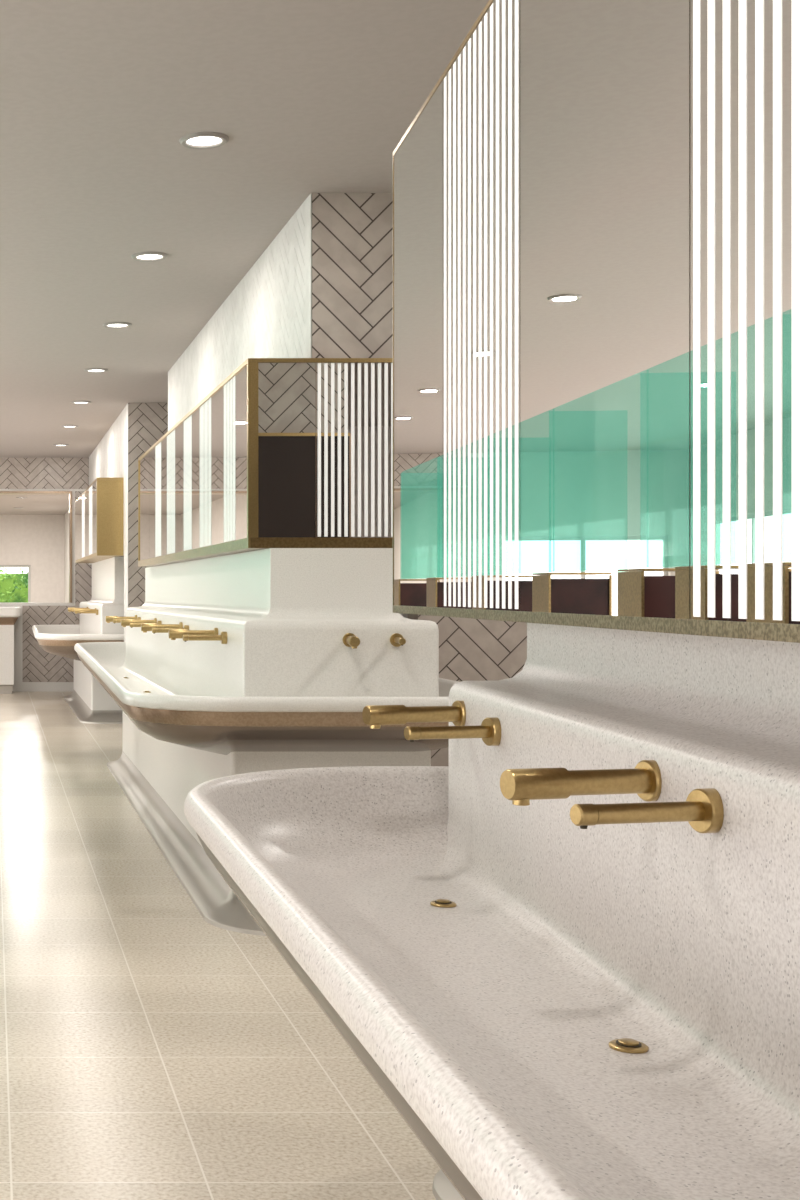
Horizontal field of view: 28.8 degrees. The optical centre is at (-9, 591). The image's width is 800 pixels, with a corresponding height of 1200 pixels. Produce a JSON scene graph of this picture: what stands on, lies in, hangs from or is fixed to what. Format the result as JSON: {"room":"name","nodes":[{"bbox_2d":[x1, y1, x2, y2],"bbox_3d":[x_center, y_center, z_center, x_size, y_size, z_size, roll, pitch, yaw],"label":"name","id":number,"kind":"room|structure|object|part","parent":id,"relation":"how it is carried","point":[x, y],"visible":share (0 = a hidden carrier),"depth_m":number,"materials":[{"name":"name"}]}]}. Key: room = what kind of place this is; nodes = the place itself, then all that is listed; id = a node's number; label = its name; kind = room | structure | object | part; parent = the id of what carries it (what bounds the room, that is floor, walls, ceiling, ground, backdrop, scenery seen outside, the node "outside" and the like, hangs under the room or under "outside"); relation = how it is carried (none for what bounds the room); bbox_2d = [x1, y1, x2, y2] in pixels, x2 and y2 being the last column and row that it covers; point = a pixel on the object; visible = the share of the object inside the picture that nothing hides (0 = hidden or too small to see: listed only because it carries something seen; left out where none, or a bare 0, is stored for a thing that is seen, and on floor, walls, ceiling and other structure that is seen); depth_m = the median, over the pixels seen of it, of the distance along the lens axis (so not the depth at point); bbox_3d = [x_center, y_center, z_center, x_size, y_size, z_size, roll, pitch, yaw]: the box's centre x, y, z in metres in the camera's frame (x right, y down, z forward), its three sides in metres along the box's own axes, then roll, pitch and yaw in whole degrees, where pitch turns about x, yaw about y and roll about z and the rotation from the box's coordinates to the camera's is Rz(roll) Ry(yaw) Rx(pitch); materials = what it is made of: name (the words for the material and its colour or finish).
{"room":"public restroom","nodes":[
{"label":"public restroom","id":0,"kind":"room"},
{"bbox_2d":[0,515,63,602],"bbox_3d":[0.000,-0.150,30.100,3.400,2.900,0.200,0,0,0],"label":"wall","id":1,"kind":"structure","parent":0,"point":[37,541],"depth_m":30.00,"materials":[{"name":"paint"}]},
{"bbox_2d":[0,565,30,602],"bbox_3d":[-0.200,-0.105,30.085,2.000,0.910,0.070,0,0,0],"label":"window","id":2,"kind":"structure","parent":1,"relation":"in","point":[28,566],"depth_m":30.05,"materials":[{"name":"grey"}]},
{"bbox_2d":[0,495,68,514],"bbox_3d":[1.400,-1.650,24.600,6.200,0.100,10.800,0,0,0],"label":"ceiling","id":3,"kind":"structure","parent":0,"point":[33,504],"depth_m":26.52,"materials":[{"name":"paint"}]},
{"bbox_2d":[0,458,91,690],"bbox_3d":[0.150,-0.230,19.098,8.700,3.060,0.205,0,0,0],"label":"wall","id":4,"kind":"structure","parent":0,"point":[35,669],"depth_m":19.00,"materials":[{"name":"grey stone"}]},
{"bbox_2d":[0,491,71,602],"bbox_3d":[-0.275,-0.590,19.095,2.650,1.460,0.250,0,0,0],"label":"trim","id":5,"kind":"structure","parent":4,"relation":"attached to","point":[69,493],"depth_m":18.97,"materials":[{"name":"white paint"}]},
{"bbox_2d":[64,510,68,602],"bbox_3d":[1.600,-0.150,24.600,0.200,2.900,10.800,0,0,0],"label":"wall","id":6,"kind":"structure","parent":0,"point":[66,516],"depth_m":29.20,"materials":[{"name":"white paint"}]},
{"bbox_2d":[89,409,123,564],"bbox_3d":[1.593,-1.056,16.430,0.655,1.408,5.070,0,0,0],"label":"tiled column","id":7,"kind":"structure","parent":0,"point":[106,460],"depth_m":15.48,"materials":[{"name":"grey tile"}]},
{"bbox_2d":[124,403,167,641],"bbox_3d":[1.593,-0.230,13.700,0.655,3.060,0.410,0,0,0],"label":"wall","id":8,"kind":"structure","parent":0,"point":[145,424],"depth_m":13.49,"materials":[{"name":"grey tile"}]},
{"bbox_2d":[0,691,440,1199],"bbox_3d":[0.150,1.350,13.500,8.700,0.100,33.000,0,0,0],"label":"floor","id":9,"kind":"structure","parent":0,"point":[150,1049],"depth_m":4.27,"materials":[{"name":"tile"}]},
{"bbox_2d":[0,607,21,693],"bbox_3d":[-0.610,0.748,18.655,1.980,1.105,0.610,0,0,0],"label":"countertop","id":10,"kind":"structure","parent":9,"relation":"on","point":[9,616],"depth_m":18.45,"materials":[{"name":"white stone"}]},
{"bbox_2d":[32,557,123,723],"bbox_3d":[1.264,0.475,16.100,1.672,1.650,4.200,0,0,0],"label":"washbasin","id":11,"kind":"object","parent":9,"relation":"on","point":[89,701],"visible":0.48,"depth_m":14.60,"materials":[{"name":"white stone"}]},
{"bbox_2d":[68,607,87,611],"bbox_3d":[0.966,0.195,16.300,0.226,0.058,0.058,0,0,0],"label":"faucet","id":12,"kind":"object","parent":11,"relation":"attached to","point":[69,608],"visible":0.66,"depth_m":16.29,"materials":[{"name":"gold metal"}]},
{"bbox_2d":[74,608,95,613],"bbox_3d":[0.966,0.195,15.000,0.226,0.058,0.058,0,0,0],"label":"faucet","id":13,"kind":"object","parent":11,"relation":"attached to","point":[76,611],"visible":0.75,"depth_m":14.98,"materials":[{"name":"gold metal"}]},
{"bbox_2d":[79,609,97,614],"bbox_3d":[0.982,0.205,14.740,0.194,0.056,0.056,0,0,0],"label":"soap dispenser","id":14,"kind":"object","parent":11,"relation":"attached to","point":[96,611],"visible":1,"depth_m":14.73,"materials":[{"name":"gold metal"}]},
{"bbox_2d":[75,478,123,562],"bbox_3d":[1.136,-0.725,15.770,0.259,0.750,3.660,0,0,0],"label":"mirror cabinet","id":15,"kind":"object","parent":11,"relation":"on","point":[99,511],"visible":1,"depth_m":13.95,"materials":[{"name":"gold metal"}]},
{"bbox_3d":[1.137,-0.725,13.945,0.255,0.750,0.010,0,0,0],"label":"brass frame","id":16,"kind":"part","parent":15,"relation":"part of","materials":[{"name":"gold metal"}]},
{"bbox_2d":[80,557,123,633],"bbox_3d":[1.465,0.125,16.100,0.960,0.950,3.790,0,0,0],"label":"backsplash","id":17,"kind":"structure","parent":11,"relation":"on","point":[107,574],"depth_m":14.84,"materials":[{"name":"white stone"}]},
{"bbox_2d":[74,548,458,935],"bbox_3d":[1.345,0.556,8.680,1.611,1.488,6.440,0,0,0],"label":"washbasin","id":18,"kind":"object","parent":9,"relation":"on","point":[285,690],"visible":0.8,"depth_m":6.16,"materials":[{"name":"white stone"}]},
{"bbox_2d":[106,615,136,622],"bbox_3d":[0.936,0.195,10.500,0.226,0.058,0.058,0,0,0],"label":"faucet","id":19,"kind":"object","parent":18,"relation":"attached to","point":[109,619],"visible":0.7,"depth_m":10.48,"materials":[{"name":"gold metal"}]},
{"bbox_2d":[113,617,140,622],"bbox_3d":[0.952,0.205,10.240,0.194,0.056,0.056,0,0,0],"label":"soap dispenser","id":20,"kind":"object","parent":18,"relation":"attached to","point":[138,618],"visible":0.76,"depth_m":10.23,"materials":[{"name":"gold metal"}]},
{"bbox_2d":[121,618,156,626],"bbox_3d":[0.936,0.195,9.250,0.226,0.058,0.058,0,0,0],"label":"faucet","id":21,"kind":"object","parent":18,"relation":"attached to","point":[124,622],"visible":0.77,"depth_m":9.23,"materials":[{"name":"gold metal"}]},
{"bbox_2d":[130,621,161,627],"bbox_3d":[0.952,0.205,8.990,0.194,0.056,0.056,0,0,0],"label":"soap dispenser","id":22,"kind":"object","parent":18,"relation":"attached to","point":[158,622],"visible":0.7,"depth_m":8.98,"materials":[{"name":"gold metal"}]},
{"bbox_2d":[141,622,182,632],"bbox_3d":[0.936,0.195,8.000,0.226,0.058,0.058,0,0,0],"label":"faucet","id":23,"kind":"object","parent":18,"relation":"attached to","point":[145,627],"visible":0.69,"depth_m":7.98,"materials":[{"name":"gold metal"}]},
{"bbox_2d":[152,625,188,633],"bbox_3d":[0.952,0.205,7.740,0.194,0.056,0.056,0,0,0],"label":"soap dispenser","id":24,"kind":"object","parent":18,"relation":"attached to","point":[154,630],"visible":0.74,"depth_m":7.73,"materials":[{"name":"gold metal"}]},
{"bbox_2d":[168,628,217,639],"bbox_3d":[0.936,0.195,6.750,0.226,0.058,0.058,0,0,0],"label":"faucet","id":25,"kind":"object","parent":18,"relation":"attached to","point":[173,634],"visible":0.79,"depth_m":6.73,"materials":[{"name":"gold metal"}]},
{"bbox_2d":[183,632,226,643],"bbox_3d":[0.952,0.205,6.490,0.194,0.056,0.056,0,0,0],"label":"soap dispenser","id":26,"kind":"object","parent":18,"relation":"attached to","point":[223,637],"visible":1,"depth_m":6.48,"materials":[{"name":"gold metal"}]},
{"bbox_2d":[138,358,392,566],"bbox_3d":[1.478,-0.594,8.535,0.765,0.812,4.670,0,0,0],"label":"mirror cabinet","id":27,"kind":"object","parent":18,"relation":"on","point":[282,452],"visible":0.96,"depth_m":6.21,"materials":[{"name":"clear mirror"}]},
{"bbox_2d":[118,548,438,696],"bbox_3d":[1.460,0.206,8.730,1.010,0.788,5.530,0,0,0],"label":"backsplash","id":28,"kind":"structure","parent":18,"relation":"on","point":[285,614],"depth_m":6.20,"materials":[{"name":"white stone"}]},
{"bbox_2d":[343,633,359,648],"bbox_3d":[1.477,0.200,5.947,0.058,0.058,0.226,0,0,9],"label":"faucet","id":29,"kind":"object","parent":18,"relation":"attached to","point":[349,639],"visible":1,"depth_m":5.85,"materials":[{"name":"gold metal"}]},
{"bbox_2d":[390,633,405,646],"bbox_3d":[1.676,0.200,5.963,0.056,0.056,0.194,0,0,9],"label":"soap dispenser","id":30,"kind":"object","parent":18,"relation":"attached to","point":[396,639],"visible":1,"depth_m":6.04,"materials":[{"name":"gold metal"}]},
{"bbox_2d":[184,623,799,1199],"bbox_3d":[1.575,0.674,1.260,2.449,1.253,4.320,0,0,0],"label":"washbasin","id":31,"kind":"object","parent":9,"relation":"on","point":[488,1022],"visible":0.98,"depth_m":2.02,"materials":[{"name":"white stone"}]},
{"bbox_2d":[362,700,465,728],"bbox_3d":[0.914,0.265,3.135,0.226,0.058,0.058,0,0,-11],"label":"faucet","id":32,"kind":"object","parent":31,"relation":"attached to","point":[375,716],"visible":0.96,"depth_m":3.12,"materials":[{"name":"gold metal"}]},
{"bbox_2d":[430,899,455,907],"bbox_3d":[0.859,0.591,2.760,0.048,0.009,0.048,0,0,0],"label":"drain","id":33,"kind":"object","parent":31,"relation":"in","point":[445,903],"visible":1,"depth_m":2.75,"materials":[{"name":"gold metal"}]},
{"bbox_2d":[404,717,500,745],"bbox_3d":[0.905,0.276,2.851,0.194,0.056,0.056,0,0,-11],"label":"soap dispenser","id":34,"kind":"object","parent":31,"relation":"attached to","point":[489,730],"visible":1,"depth_m":2.84,"materials":[{"name":"gold metal"}]},
{"bbox_2d":[500,760,661,805],"bbox_3d":[0.819,0.265,2.016,0.226,0.058,0.058,0,0,-11],"label":"faucet","id":35,"kind":"object","parent":31,"relation":"attached to","point":[520,786],"visible":0.99,"depth_m":2.00,"materials":[{"name":"gold metal"}]},
{"bbox_2d":[393,0,799,642],"bbox_3d":[1.419,-0.476,1.303,1.349,1.047,4.135,0,0,5],"label":"mirror cabinet","id":36,"kind":"object","parent":31,"relation":"on","point":[596,203],"visible":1,"depth_m":1.89,"materials":[{"name":"clear mirror"}]},
{"bbox_2d":[438,623,799,1186],"bbox_3d":[1.514,0.324,1.300,1.478,0.553,4.311,0,0,5],"label":"backsplash","id":37,"kind":"structure","parent":31,"relation":"on","point":[685,940],"depth_m":2.07,"materials":[{"name":"stone"}]},
{"bbox_2d":[609,1038,648,1052],"bbox_3d":[0.832,0.591,1.895,0.048,0.009,0.048,0,0,0],"label":"drain","id":38,"kind":"object","parent":31,"relation":"in","point":[626,1045],"visible":1,"depth_m":1.88,"materials":[{"name":"gold metal"}]},
{"bbox_2d":[570,788,723,832],"bbox_3d":[0.817,0.276,1.813,0.194,0.056,0.056,0,0,-11],"label":"soap dispenser","id":39,"kind":"object","parent":31,"relation":"attached to","point":[703,809],"visible":1,"depth_m":1.80,"materials":[{"name":"gold metal"}]},
{"bbox_2d":[0,0,488,457],"bbox_3d":[0.150,-1.810,8.100,8.700,0.100,22.200,0,0,0],"label":"ceiling","id":40,"kind":"structure","parent":0,"point":[98,98],"depth_m":5.86,"materials":[{"name":"paint"}]},
{"bbox_2d":[53,444,68,446],"bbox_3d":[0.825,-1.754,17.340,0.192,0.012,0.192,0,0,0],"label":"recessed light","id":41,"kind":"object","parent":40,"relation":"in","point":[58,445],"visible":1,"depth_m":17.33,"materials":[{"name":"grey plastic"}]},
{"bbox_2d":[61,425,78,427],"bbox_3d":[0.825,-1.754,15.390,0.192,0.012,0.192,0,0,0],"label":"recessed light","id":42,"kind":"object","parent":40,"relation":"in","point":[63,426],"visible":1,"depth_m":15.38,"materials":[{"name":"grey plastic"}]},
{"bbox_2d":[71,401,90,404],"bbox_3d":[0.825,-1.754,13.440,0.192,0.012,0.192,0,0,0],"label":"recessed light","id":43,"kind":"object","parent":40,"relation":"in","point":[72,402],"visible":1,"depth_m":13.45,"materials":[{"name":"grey plastic"}]},
{"bbox_2d":[84,368,107,372],"bbox_3d":[0.825,-1.754,11.490,0.192,0.012,0.192,0,0,0],"label":"recessed light","id":44,"kind":"object","parent":40,"relation":"in","point":[90,370],"visible":1,"depth_m":11.50,"materials":[{"name":"grey plastic"}]},
{"bbox_2d":[103,322,131,328],"bbox_3d":[0.825,-1.754,9.540,0.192,0.012,0.192,0,0,0],"label":"recessed light","id":45,"kind":"object","parent":40,"relation":"in","point":[113,325],"visible":1,"depth_m":9.52,"materials":[{"name":"grey plastic"}]},
{"bbox_2d":[131,251,167,261],"bbox_3d":[0.825,-1.754,7.590,0.192,0.012,0.192,0,0,0],"label":"recessed light","id":46,"kind":"object","parent":40,"relation":"in","point":[151,256],"visible":1,"depth_m":7.59,"materials":[{"name":"grey plastic"}]},
{"bbox_2d":[179,132,228,148],"bbox_3d":[0.825,-1.754,5.640,0.192,0.012,0.192,0,0,0],"label":"recessed light","id":47,"kind":"object","parent":40,"relation":"in","point":[199,140],"visible":1,"depth_m":5.63,"materials":[{"name":"grey plastic"}]},
{"bbox_2d":[168,193,392,430],"bbox_3d":[1.629,-0.975,9.000,0.443,1.570,5.210,0,0,0],"label":"wall","id":48,"kind":"structure","parent":0,"point":[323,287],"depth_m":6.43,"materials":[{"name":"grey tile"}]},
{"bbox_2d":[408,614,526,765],"bbox_3d":[3.425,-0.230,8.098,2.150,3.060,0.205,0,0,0],"label":"wall","id":49,"kind":"structure","parent":0,"point":[470,649],"depth_m":8.00,"materials":[{"name":"beige tile"}]},
{"label":"outside","id":50,"kind":"structure","parent":0,"visible":0},
{"bbox_3d":[-1.000,1.351,35.100,14.000,0.099,9.800,0,0,0],"label":"ground","id":51,"kind":"structure","parent":50,"visible":0},
{"bbox_2d":[0,567,27,602],"bbox_3d":[-0.191,0.354,31.305,3.760,2.069,1.068,0,0,0],"label":"hedge","id":52,"kind":"object","parent":51,"relation":"on","point":[13,586],"visible":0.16,"depth_m":31.20,"materials":[{"name":"green plant"}]}
]}

